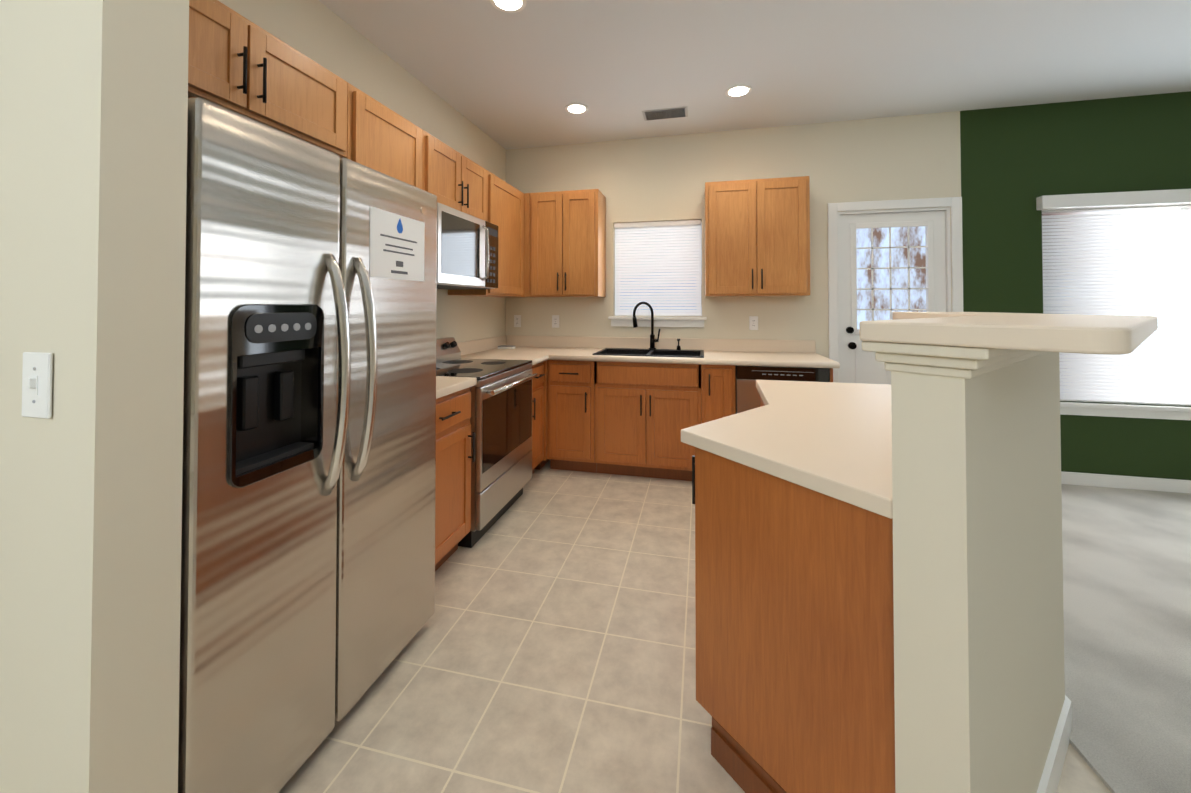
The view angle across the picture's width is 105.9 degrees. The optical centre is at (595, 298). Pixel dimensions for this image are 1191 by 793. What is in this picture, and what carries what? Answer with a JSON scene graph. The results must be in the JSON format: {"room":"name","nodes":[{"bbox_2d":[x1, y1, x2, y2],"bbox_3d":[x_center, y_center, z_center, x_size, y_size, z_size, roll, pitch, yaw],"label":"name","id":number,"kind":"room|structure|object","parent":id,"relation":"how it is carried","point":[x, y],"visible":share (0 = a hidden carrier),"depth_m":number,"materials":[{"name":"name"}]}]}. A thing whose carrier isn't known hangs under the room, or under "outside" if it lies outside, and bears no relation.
{"room":"kitchen","nodes":[
{"label":"kitchen","id":0,"kind":"room"},
{"bbox_2d":[0,0,188,792],"bbox_3d":[-1.242,-0.077,0.961,0.753,2.778,0.140,0,-1,13],"label":"wall","id":1,"kind":"structure","parent":0,"point":[93,133],"depth_m":0.84,"materials":[{"name":"beige paint"}]},
{"bbox_2d":[22,352,52,418],"bbox_3d":[-1.032,0.160,0.826,0.072,0.120,0.016,0,-1,13],"label":"switch plate","id":2,"kind":"object","parent":1,"relation":"attached to","point":[37,367],"visible":1,"depth_m":0.82,"materials":[{"name":"white plastic"}]},
{"bbox_2d":[218,0,505,342],"bbox_3d":[-1.728,-0.079,0.875,0.150,2.780,7.000,0,-1,13],"label":"wall","id":3,"kind":"structure","parent":0,"point":[320,33],"depth_m":2.74,"materials":[{"name":"beige paint"}]},
{"bbox_2d":[188,0,355,159],"bbox_3d":[-1.323,-0.784,1.548,0.325,0.330,0.911,0,-1,13],"label":"upper cabinet","id":4,"kind":"object","parent":3,"relation":"attached to","point":[236,65],"depth_m":1.57,"materials":[{"name":"brown wood"}]},
{"bbox_2d":[352,88,427,191],"bbox_3d":[-1.157,-0.489,2.249,0.325,0.898,0.537,0,-1,13],"label":"upper cabinet","id":5,"kind":"object","parent":3,"relation":"attached to","point":[387,143],"depth_m":2.20,"materials":[{"name":"brown wood"}]},
{"bbox_2d":[428,133,491,221],"bbox_3d":[-1.008,-0.728,2.886,0.325,0.400,0.759,0,-1,13],"label":"upper cabinet","id":6,"kind":"object","parent":3,"relation":"attached to","point":[459,183],"depth_m":2.80,"materials":[{"name":"brown wood"}]},
{"bbox_2d":[437,202,497,289],"bbox_3d":[-0.948,-0.296,2.865,0.449,0.455,0.754,0,-1,13],"label":"microwave","id":7,"kind":"object","parent":6,"relation":"attached to","point":[467,251],"visible":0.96,"depth_m":2.75,"materials":[{"name":"silver metal"}]},
{"bbox_2d":[457,335,504,353],"bbox_3d":[-0.958,0.391,3.754,0.018,0.100,0.984,0,-1,13],"label":"backsplash","id":8,"kind":"structure","parent":3,"relation":"attached to","point":[487,343],"depth_m":3.75,"materials":[{"name":"beige stone"}]},
{"bbox_2d":[448,174,523,297],"bbox_3d":[-0.844,-0.468,3.579,0.325,0.898,0.670,0,-1,13],"label":"upper cabinet","id":9,"kind":"object","parent":3,"relation":"attached to","point":[505,202],"depth_m":3.54,"materials":[{"name":"brown wood"}]},
{"bbox_2d":[524,193,527,296],"bbox_3d":[-0.714,-0.460,4.067,0.357,0.898,0.330,0,-1,13],"label":"upper cabinet","id":10,"kind":"object","parent":3,"relation":"attached to","point":[525,194],"depth_m":3.89,"materials":[{"name":"brown wood"}]},
{"bbox_2d":[278,460,1110,792],"bbox_3d":[-0.334,1.335,0.524,3.015,0.060,7.300,0,-1,13],"label":"floor","id":11,"kind":"structure","parent":0,"point":[550,648],"depth_m":1.59,"materials":[{"name":"beige tile"}]},
{"bbox_2d":[178,97,436,792],"bbox_3d":[-1.070,0.444,1.469,0.806,1.752,0.910,0,-1,13],"label":"fridge","id":12,"kind":"object","parent":11,"relation":"on","point":[307,607],"visible":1,"depth_m":1.20,"materials":[{"name":"grey metal"}]},
{"bbox_2d":[178,97,339,792],"bbox_3d":[-0.850,0.415,1.156,0.084,1.700,0.401,0,-1,13],"label":"door","id":13,"kind":"structure","parent":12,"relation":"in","point":[259,674],"depth_m":1.10,"materials":[{"name":"silver metal"}]},
{"bbox_2d":[435,376,476,570],"bbox_3d":[-0.995,0.824,2.191,0.660,1.015,0.534,0,-1,13],"label":"base cabinet","id":14,"kind":"object","parent":11,"relation":"on","point":[453,475],"visible":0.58,"depth_m":2.20,"materials":[{"name":"brown wood"}]},
{"bbox_2d":[436,376,476,398],"bbox_3d":[-1.002,0.386,2.200,0.644,0.139,0.534,0,-1,13],"label":"countertop","id":15,"kind":"structure","parent":14,"relation":"on","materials":[{"name":"beige laminate"}]},
{"bbox_2d":[436,337,537,547],"bbox_3d":[-0.807,0.808,2.814,0.697,1.066,0.758,0,-1,13],"label":"stove","id":16,"kind":"object","parent":11,"relation":"on","point":[501,424],"visible":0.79,"depth_m":2.64,"materials":[{"name":"silver metal"}]},
{"bbox_2d":[531,362,544,473],"bbox_3d":[-0.733,0.913,3.373,0.625,0.875,0.357,0,-1,13],"label":"base cabinet","id":17,"kind":"object","parent":11,"relation":"on","point":[538,383],"depth_m":3.35,"materials":[{"name":"brown wood"}]},
{"bbox_2d":[545,362,548,463],"bbox_3d":[-0.617,0.921,3.860,0.629,0.875,0.641,0,-1,13],"label":"base cabinet","id":18,"kind":"object","parent":11,"relation":"on","point":[546,363],"depth_m":3.50,"materials":[{"name":"brown wood"}]},
{"bbox_2d":[549,362,596,472],"bbox_3d":[-0.125,0.919,3.752,0.376,0.875,0.625,0,-1,13],"label":"base cabinet","id":19,"kind":"object","parent":11,"relation":"on","point":[572,385],"depth_m":3.45,"materials":[{"name":"brown wood"}]},
{"bbox_2d":[461,354,548,365],"bbox_3d":[-0.725,0.455,3.377,0.644,0.039,0.358,0,-1,13],"label":"countertop","id":20,"kind":"structure","parent":19,"relation":"on","point":[535,358],"depth_m":3.37,"materials":[{"name":"beige stone"}]},
{"bbox_2d":[477,346,839,369],"bbox_3d":[0.389,0.459,3.629,2.696,0.039,0.644,0,-1,13],"label":"countertop","id":21,"kind":"structure","parent":19,"relation":"on","point":[556,353],"depth_m":3.37,"materials":[{"name":"beige stone"}]},
{"bbox_2d":[592,348,703,357],"bbox_3d":[0.442,0.532,3.622,0.838,0.204,0.508,0,-1,13],"label":"sink","id":22,"kind":"object","parent":21,"relation":"in","point":[651,352],"depth_m":3.73,"materials":[{"name":"black"}]},
{"bbox_2d":[632,302,680,349],"bbox_3d":[0.513,0.229,3.762,0.390,0.406,0.178,0,-1,13],"label":"faucet","id":23,"kind":"object","parent":21,"relation":"on","point":[652,337],"depth_m":3.81,"materials":[{"name":"black metal"}]},
{"bbox_2d":[595,361,700,480],"bbox_3d":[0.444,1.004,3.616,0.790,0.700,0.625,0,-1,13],"label":"base cabinet","id":24,"kind":"object","parent":11,"relation":"on","point":[630,406],"depth_m":3.33,"materials":[{"name":"brown wood"}]},
{"bbox_2d":[733,366,832,413],"bbox_3d":[1.370,0.915,3.398,0.630,0.872,0.630,0,-1,13],"label":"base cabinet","id":25,"kind":"object","parent":11,"relation":"on","point":[746,396],"depth_m":3.14,"materials":[{"name":"metal"}]},
{"bbox_2d":[735,365,829,413],"bbox_3d":[1.357,0.915,3.388,0.608,0.872,0.605,0,-1,13],"label":"dishwasher","id":26,"kind":"object","parent":25,"relation":"in","point":[747,397],"depth_m":3.14,"materials":[{"name":"grey metal"}]},
{"bbox_2d":[692,388,1071,792],"bbox_3d":[0.904,0.883,1.520,1.121,0.875,1.568,0,-1,13],"label":"kitchen island","id":27,"kind":"object","parent":11,"relation":"on","point":[879,588],"depth_m":1.01,"materials":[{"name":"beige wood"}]},
{"bbox_2d":[681,380,1061,527],"bbox_3d":[0.831,0.426,1.572,1.023,0.039,1.454,0,-1,13],"label":"island countertop","id":28,"kind":"structure","parent":27,"relation":"on","point":[907,450],"depth_m":1.09,"materials":[{"name":"beige stone"}]},
{"bbox_2d":[319,0,1190,149],"bbox_3d":[1.752,-1.532,0.079,7.300,0.100,7.300,0,-1,13],"label":"ceiling","id":29,"kind":"structure","parent":0,"point":[528,73],"depth_m":2.69,"materials":[{"name":"white paint"}]},
{"bbox_2d":[490,0,525,12],"bbox_3d":[-0.424,-1.444,2.182,0.176,0.008,0.176,0,-1,13],"label":"recessed light","id":30,"kind":"object","parent":29,"relation":"in","point":[511,6],"visible":1,"depth_m":2.21,"materials":[{"name":"white plastic"}]},
{"bbox_2d":[565,103,587,113],"bbox_3d":[-0.142,-1.425,3.379,0.176,0.008,0.176,0,-1,13],"label":"recessed light","id":31,"kind":"object","parent":29,"relation":"in","point":[576,108],"visible":1,"depth_m":3.37,"materials":[{"name":"white plastic"}]},
{"bbox_2d":[642,107,687,120],"bbox_3d":[0.539,-1.421,3.476,0.340,0.014,0.180,0,-1,13],"label":"ceiling vent","id":32,"kind":"object","parent":29,"relation":"in","point":[669,113],"visible":1,"depth_m":3.46,"materials":[{"name":"grey metal"}]},
{"bbox_2d":[725,84,751,96],"bbox_3d":[0.985,-1.429,3.104,0.176,0.008,0.176,0,-1,13],"label":"recessed light","id":33,"kind":"object","parent":29,"relation":"in","point":[740,90],"visible":1,"depth_m":3.09,"materials":[{"name":"white plastic"}]},
{"bbox_2d":[505,91,1190,479],"bbox_3d":[2.571,-0.037,3.535,7.300,2.780,0.150,0,-1,13],"label":"wall","id":34,"kind":"structure","parent":0,"point":[1001,169],"depth_m":3.48,"materials":[{"name":"beige paint"}]},
{"bbox_2d":[514,315,520,326],"bbox_3d":[-0.732,0.214,4.225,0.070,0.114,0.009,0,-1,13],"label":"electrical outlet","id":35,"kind":"object","parent":34,"relation":"attached to","point":[517,320],"visible":1,"depth_m":4.22,"materials":[{"name":"white plastic"}]},
{"bbox_2d":[552,315,558,327],"bbox_3d":[-0.367,0.212,4.139,0.070,0.114,0.009,0,-1,13],"label":"electrical outlet","id":36,"kind":"object","parent":34,"relation":"attached to","point":[555,321],"visible":1,"depth_m":4.14,"materials":[{"name":"white plastic"}]},
{"bbox_2d":[528,189,605,296],"bbox_3d":[-0.266,-0.462,3.962,0.660,0.898,0.328,0,-1,13],"label":"upper cabinet","id":37,"kind":"object","parent":34,"relation":"attached to","point":[567,229],"depth_m":3.80,"materials":[{"name":"brown wood"}]},
{"bbox_2d":[608,220,706,326],"bbox_3d":[0.545,-0.214,3.984,0.850,0.928,0.160,0,-1,13],"label":"window","id":38,"kind":"structure","parent":34,"relation":"in","point":[658,266],"depth_m":3.97,"materials":[{"name":"white plastic"}]},
{"bbox_2d":[505,335,816,381],"bbox_3d":[0.400,0.488,3.675,2.696,0.295,0.549,0,-1,13],"label":"backsplash","id":39,"kind":"structure","parent":34,"relation":"attached to","point":[661,347],"depth_m":3.75,"materials":[{"name":"beige stone"}]},
{"bbox_2d":[749,316,757,329],"bbox_3d":[1.317,0.206,3.743,0.070,0.114,0.009,0,-1,13],"label":"electrical outlet","id":40,"kind":"object","parent":34,"relation":"attached to","point":[753,322],"visible":1,"depth_m":3.74,"materials":[{"name":"white plastic"}]},
{"bbox_2d":[705,176,809,296],"bbox_3d":[1.270,-0.467,3.599,0.762,0.898,0.326,0,-1,13],"label":"upper cabinet","id":41,"kind":"object","parent":34,"relation":"attached to","point":[757,239],"depth_m":3.44,"materials":[{"name":"brown wood"}]},
{"bbox_2d":[828,197,962,383],"bbox_3d":[2.337,0.293,3.562,0.930,2.120,0.195,0,-1,13],"label":"door","id":42,"kind":"structure","parent":34,"relation":"in","point":[943,246],"depth_m":3.56,"materials":[{"name":"white wood"}]},
{"bbox_2d":[1036,189,1190,419],"bbox_3d":[4.157,0.046,3.111,1.880,1.580,0.195,0,-1,13],"label":"living room window","id":43,"kind":"structure","parent":34,"relation":"in","point":[1121,253],"depth_m":3.20,"materials":[{"name":"white plastic"}]},
{"bbox_2d":[1061,471,1190,493],"bbox_3d":[3.865,1.296,3.124,4.298,0.100,0.012,0,-1,13],"label":"baseboard","id":44,"kind":"structure","parent":34,"relation":"attached to","point":[1132,482],"depth_m":3.15,"materials":[{"name":"white wood"}]},
{"bbox_2d":[1061,484,1190,792],"bbox_3d":[3.219,1.316,-0.312,4.285,0.072,7.300,0,-1,13],"label":"floor carpet","id":45,"kind":"object","parent":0,"point":[1127,603],"depth_m":1.76,"materials":[{"name":"grey carpet"}]},
{"label":"outside","id":46,"kind":"structure","parent":0,"visible":0},
{"bbox_2d":[701,226,925,328],"bbox_3d":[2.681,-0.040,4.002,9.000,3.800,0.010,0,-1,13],"label":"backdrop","id":47,"kind":"structure","parent":46,"point":[899,257],"depth_m":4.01,"materials":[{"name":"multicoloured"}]}
]}

